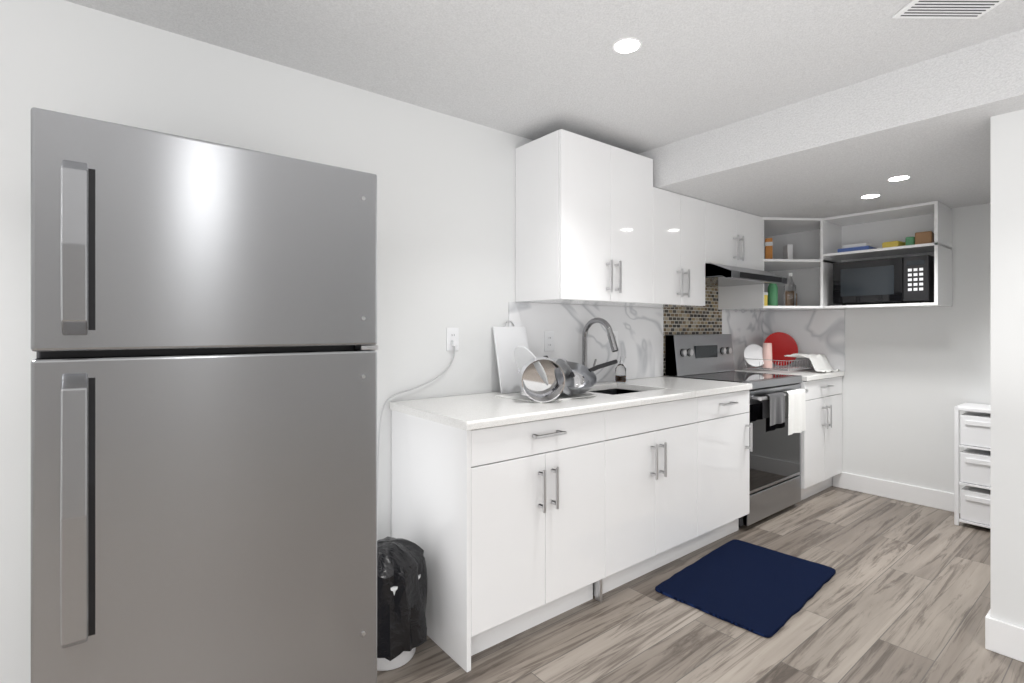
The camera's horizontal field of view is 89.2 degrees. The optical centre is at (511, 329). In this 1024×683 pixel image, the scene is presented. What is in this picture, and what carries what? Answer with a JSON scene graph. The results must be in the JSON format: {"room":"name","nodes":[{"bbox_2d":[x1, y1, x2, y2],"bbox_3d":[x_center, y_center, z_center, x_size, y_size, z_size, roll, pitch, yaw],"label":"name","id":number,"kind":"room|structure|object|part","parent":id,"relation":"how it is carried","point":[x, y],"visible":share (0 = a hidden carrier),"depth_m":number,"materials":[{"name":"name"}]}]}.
{"room":"kitchen","nodes":[
{"label":"kitchen","id":0,"kind":"room"},
{"bbox_2d":[0,0,759,682],"bbox_3d":[-0.477,0.094,2.481,6.940,2.290,0.100,0,0,-38],"label":"wall","id":1,"kind":"structure","parent":0,"point":[446,220],"depth_m":2.08,"materials":[{"name":"white paint"}]},
{"bbox_2d":[446,327,458,350],"bbox_3d":[-0.291,0.049,2.558,0.070,0.114,0.008,0,0,-38],"label":"outlet","id":2,"kind":"object","parent":1,"relation":"attached to","point":[452,333],"depth_m":2.55,"materials":[{"name":"white plastic"}]},
{"bbox_2d":[377,340,457,499],"bbox_3d":[-0.529,0.642,2.334,0.677,1.176,0.046,0,0,-38],"label":"power cord","id":3,"kind":"object","parent":2,"relation":"attached to","point":[454,343],"visible":0.62,"depth_m":2.35,"materials":[{"name":"grey plastic"}]},
{"bbox_2d":[544,331,553,350],"bbox_3d":[0.212,0.069,2.948,0.070,0.114,0.008,0,0,-38],"label":"outlet","id":4,"kind":"object","parent":1,"relation":"attached to","point":[548,335],"depth_m":2.94,"materials":[{"name":"white plastic"}]},
{"bbox_2d":[515,129,654,306],"bbox_3d":[0.414,-0.562,2.894,0.730,0.830,0.357,0,0,-38],"label":"upper cabinet","id":5,"kind":"object","parent":1,"relation":"attached to","point":[599,223],"depth_m":2.70,"materials":[{"name":"white laminate"}]},
{"bbox_2d":[610,331,617,348],"bbox_3d":[0.650,0.069,3.296,0.070,0.114,0.008,0,0,-38],"label":"outlet","id":6,"kind":"object","parent":1,"relation":"attached to","point":[615,332],"depth_m":3.31,"materials":[{"name":"white plastic"}]},
{"bbox_2d":[635,188,706,307],"bbox_3d":[0.913,-0.483,3.290,0.545,0.672,0.357,0,0,-38],"label":"upper cabinet","id":7,"kind":"object","parent":1,"relation":"attached to","point":[680,220],"depth_m":3.14,"materials":[{"name":"white laminate"}]},
{"bbox_2d":[508,302,844,381],"bbox_3d":[1.286,0.089,3.408,2.824,0.480,0.640,0,0,-38],"label":"backsplash","id":8,"kind":"structure","parent":1,"relation":"attached to","point":[640,337],"depth_m":3.46,"materials":[{"name":"stone"}]},
{"bbox_2d":[663,285,721,375],"bbox_3d":[1.357,-0.046,3.869,0.769,0.750,0.008,0,0,-38],"label":"mosaic","id":9,"kind":"object","parent":1,"relation":"attached to","point":[706,318],"visible":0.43,"depth_m":3.87,"materials":[{"name":"tile"}]},
{"bbox_2d":[707,202,762,270],"bbox_3d":[1.426,-0.621,3.698,0.765,0.396,0.357,0,0,-38],"label":"upper cabinet","id":10,"kind":"object","parent":1,"relation":"attached to","point":[734,237],"depth_m":3.53,"materials":[{"name":"white paint"}]},
{"bbox_2d":[705,263,786,286],"bbox_3d":[1.482,-0.369,3.627,0.755,0.104,0.536,0,0,-38],"label":"range hood","id":11,"kind":"object","parent":10,"relation":"attached to","point":[718,275],"visible":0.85,"depth_m":3.41,"materials":[{"name":"silver metal"}]},
{"bbox_2d":[65,0,1023,153],"bbox_3d":[1.230,-1.101,0.332,6.940,0.100,5.589,0,0,-38],"label":"ceiling","id":12,"kind":"structure","parent":0,"point":[532,69],"depth_m":1.94,"materials":[{"name":"paint"}]},
{"bbox_2d":[612,37,641,53],"bbox_3d":[0.426,-1.049,1.923,0.108,0.003,0.108,0,0,-38],"label":"recessed light","id":13,"kind":"object","parent":12,"relation":"in","point":[628,45],"visible":1,"depth_m":1.92,"materials":[{"name":"white plastic"}]},
{"bbox_2d":[892,0,1004,18],"bbox_3d":[1.422,-1.046,1.667,0.290,0.009,0.156,0,0,0],"label":"ceiling vent","id":14,"kind":"object","parent":12,"relation":"in","point":[948,9],"visible":1,"depth_m":1.69,"materials":[{"name":"white metal"}]},
{"bbox_2d":[377,486,1023,682],"bbox_3d":[1.230,1.269,0.332,6.940,0.060,5.589,0,0,-38],"label":"floor","id":15,"kind":"structure","parent":0,"point":[902,594],"depth_m":2.15,"materials":[{"name":"wood"}]},
{"bbox_2d":[30,107,377,682],"bbox_3d":[-0.890,0.389,1.554,0.764,1.700,0.757,0,0,-38],"label":"fridge","id":16,"kind":"object","parent":15,"relation":"on","point":[203,416],"visible":1,"depth_m":1.26,"materials":[{"name":"silver metal"}]},
{"bbox_2d":[377,536,426,670],"bbox_3d":[-0.472,1.022,1.980,0.312,0.431,0.308,0,0,-38],"label":"trash bin","id":17,"kind":"object","parent":15,"relation":"on","point":[401,598],"visible":0.71,"depth_m":1.87,"materials":[{"name":"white plastic"}]},
{"bbox_2d":[391,410,610,671],"bbox_3d":[-0.057,0.802,2.350,0.761,0.874,0.619,0,0,-38],"label":"base cabinet","id":18,"kind":"object","parent":15,"relation":"on","point":[511,530],"depth_m":2.06,"materials":[{"name":"white paint"}]},
{"bbox_2d":[390,376,751,430],"bbox_3d":[0.450,0.346,2.737,2.060,0.034,0.629,0,0,-38],"label":"countertop","id":19,"kind":"structure","parent":18,"relation":"on","point":[475,411],"depth_m":2.33,"materials":[{"name":"stone"}]},
{"bbox_2d":[493,321,528,393],"bbox_3d":[0.007,0.142,2.739,0.220,0.376,0.087,0,0,-38],"label":"cutting board","id":20,"kind":"object","parent":19,"relation":"on","point":[508,341],"visible":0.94,"depth_m":2.71,"materials":[{"name":"white plastic"}]},
{"bbox_2d":[495,346,617,402],"bbox_3d":[0.232,0.204,2.550,0.621,0.250,0.395,0,0,-38],"label":"dishes","id":21,"kind":"object","parent":19,"relation":"on","point":[544,379],"visible":1,"depth_m":2.41,"materials":[{"name":"white metal"}]},
{"bbox_2d":[582,318,617,366],"bbox_3d":[0.515,0.131,2.984,0.111,0.395,0.279,0,0,-38],"label":"faucet","id":22,"kind":"object","parent":19,"relation":"on","point":[610,334],"visible":0.62,"depth_m":2.99,"materials":[{"name":"silver metal"}]},
{"bbox_2d":[590,389,641,394],"bbox_3d":[0.575,0.453,2.884,0.474,0.180,0.384,0,0,-38],"label":"sink","id":23,"kind":"object","parent":19,"relation":"in","point":[615,391],"visible":0.06,"depth_m":3.12,"materials":[{"name":"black metal"}]},
{"bbox_2d":[615,356,625,382],"bbox_3d":[0.676,0.247,3.215,0.066,0.163,0.073,0,0,-38],"label":"soap dispenser","id":24,"kind":"object","parent":19,"relation":"on","point":[620,372],"visible":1,"depth_m":3.19,"materials":[{"name":"clear glass"}]},
{"bbox_2d":[611,390,752,557],"bbox_3d":[1.020,0.802,3.206,0.583,0.874,0.619,0,0,-38],"label":"base cabinet","id":25,"kind":"object","parent":15,"relation":"on","point":[680,468],"depth_m":2.71,"materials":[{"name":"white laminate"}]},
{"bbox_2d":[665,334,807,526],"bbox_3d":[1.569,0.639,3.602,0.760,1.200,0.651,0,0,-38],"label":"range","id":26,"kind":"object","parent":15,"relation":"on","point":[774,470],"visible":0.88,"depth_m":3.48,"materials":[{"name":"silver metal"}]},
{"bbox_2d":[762,392,784,425],"bbox_3d":[1.648,0.499,3.261,0.220,0.191,0.054,0,0,-38],"label":"hanging towel","id":27,"kind":"object","parent":26,"relation":"hanging from","point":[773,407],"visible":0.96,"depth_m":3.25,"materials":[{"name":"grey fabric"}]},
{"bbox_2d":[783,389,805,434],"bbox_3d":[1.873,0.544,3.438,0.268,0.281,0.057,0,0,-38],"label":"towel","id":28,"kind":"object","parent":26,"relation":"hanging from","point":[795,410],"visible":0.96,"depth_m":3.42,"materials":[{"name":"white fabric"}]},
{"bbox_2d":[655,539,835,637],"bbox_3d":[1.164,1.232,2.554,0.867,0.013,0.537,0,0,-43],"label":"rug","id":29,"kind":"object","parent":15,"relation":"on","point":[761,591],"visible":1,"depth_m":2.48,"materials":[{"name":"blue fabric"}]},
{"bbox_2d":[799,376,841,499],"bbox_3d":[2.130,0.802,4.064,0.681,0.874,0.658,0,0,-38],"label":"base cabinet","id":30,"kind":"object","parent":15,"relation":"on","point":[821,450],"visible":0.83,"depth_m":3.81,"materials":[{"name":"white laminate"}]},
{"bbox_2d":[735,369,843,380],"bbox_3d":[2.122,0.346,4.066,0.673,0.034,0.629,0,0,-38],"label":"countertop","id":31,"kind":"structure","parent":30,"relation":"on","point":[808,375],"depth_m":3.94,"materials":[{"name":"stone"}]},
{"bbox_2d":[744,332,813,370],"bbox_3d":[2.131,0.176,4.109,0.516,0.304,0.346,0,0,-38],"label":"dish rack","id":32,"kind":"object","parent":31,"relation":"on","point":[777,347],"visible":0.92,"depth_m":4.11,"materials":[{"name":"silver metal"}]},
{"bbox_2d":[784,353,839,371],"bbox_3d":[2.346,0.259,4.055,0.323,0.132,0.302,0,0,-38],"label":"dish towel","id":33,"kind":"object","parent":31,"relation":"on","point":[819,362],"visible":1,"depth_m":4.01,"materials":[{"name":"white fabric"}]},
{"bbox_2d":[954,403,990,528],"bbox_3d":[3.027,0.864,3.227,0.285,0.750,0.375,0,0,-38],"label":"drawer unit","id":34,"kind":"object","parent":15,"relation":"on","point":[975,463],"visible":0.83,"depth_m":3.23,"materials":[{"name":"white plastic"}]},
{"bbox_2d":[639,29,1023,217],"bbox_3d":[3.152,-0.936,1.796,2.110,0.230,5.489,0,0,-38],"label":"ceiling","id":35,"kind":"structure","parent":0,"point":[925,125],"depth_m":2.48,"materials":[{"name":"paint"}]},
{"bbox_2d":[860,194,880,198],"bbox_3d":[2.209,-0.819,3.199,0.108,0.003,0.108,0,0,-38],"label":"recessed light","id":36,"kind":"object","parent":35,"relation":"in","point":[869,196],"visible":1,"depth_m":3.20,"materials":[{"name":"white plastic"}]},
{"bbox_2d":[887,175,910,180],"bbox_3d":[2.102,-0.819,2.820,0.108,0.003,0.108,0,0,-38],"label":"recessed light","id":37,"kind":"object","parent":35,"relation":"in","point":[900,178],"visible":1,"depth_m":2.82,"materials":[{"name":"white plastic"}]},
{"bbox_2d":[767,203,990,493],"bbox_3d":[2.781,0.094,3.877,0.100,2.290,1.769,0,0,-38],"label":"wall","id":38,"kind":"structure","parent":0,"point":[912,378],"depth_m":3.66,"materials":[{"name":"white paint"}]},
{"bbox_2d":[718,201,951,311],"bbox_3d":[2.303,-0.486,3.802,0.737,0.666,1.286,0,0,-38],"label":"wall shelf","id":39,"kind":"object","parent":38,"relation":"attached to","point":[817,243],"depth_m":3.86,"materials":[{"name":"white laminate"}]},
{"bbox_3d":[2.061,-0.438,4.024,0.455,0.533,0.219,0,0,-38],"label":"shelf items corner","id":40,"kind":"part","parent":39,"relation":"part of","materials":[{"name":"multicoloured plastic"}]},
{"bbox_2d":[833,255,933,304],"bbox_3d":[2.636,-0.326,3.657,0.342,0.307,0.555,0,0,-38],"label":"microwave","id":41,"kind":"object","parent":39,"relation":"on","point":[908,279],"visible":0.9,"depth_m":3.52,"materials":[{"name":"black plastic"}]},
{"bbox_3d":[2.635,-0.600,3.659,0.180,0.090,0.550,0,0,-38],"label":"shelf items","id":42,"kind":"part","parent":39,"relation":"part of"},
{"bbox_2d":[833,472,959,512],"bbox_3d":[2.906,1.177,3.628,0.014,0.125,1.196,0,0,-38],"label":"baseboard","id":43,"kind":"structure","parent":38,"relation":"attached to","point":[937,499],"depth_m":3.76,"materials":[{"name":"white wood"}]},
{"bbox_2d":[985,109,1023,661],"bbox_3d":[3.759,0.209,1.157,1.954,2.060,3.734,0,0,-38],"label":"wall","id":44,"kind":"structure","parent":0,"point":[1007,367],"depth_m":1.97,"materials":[{"name":"white paint"}]}
]}

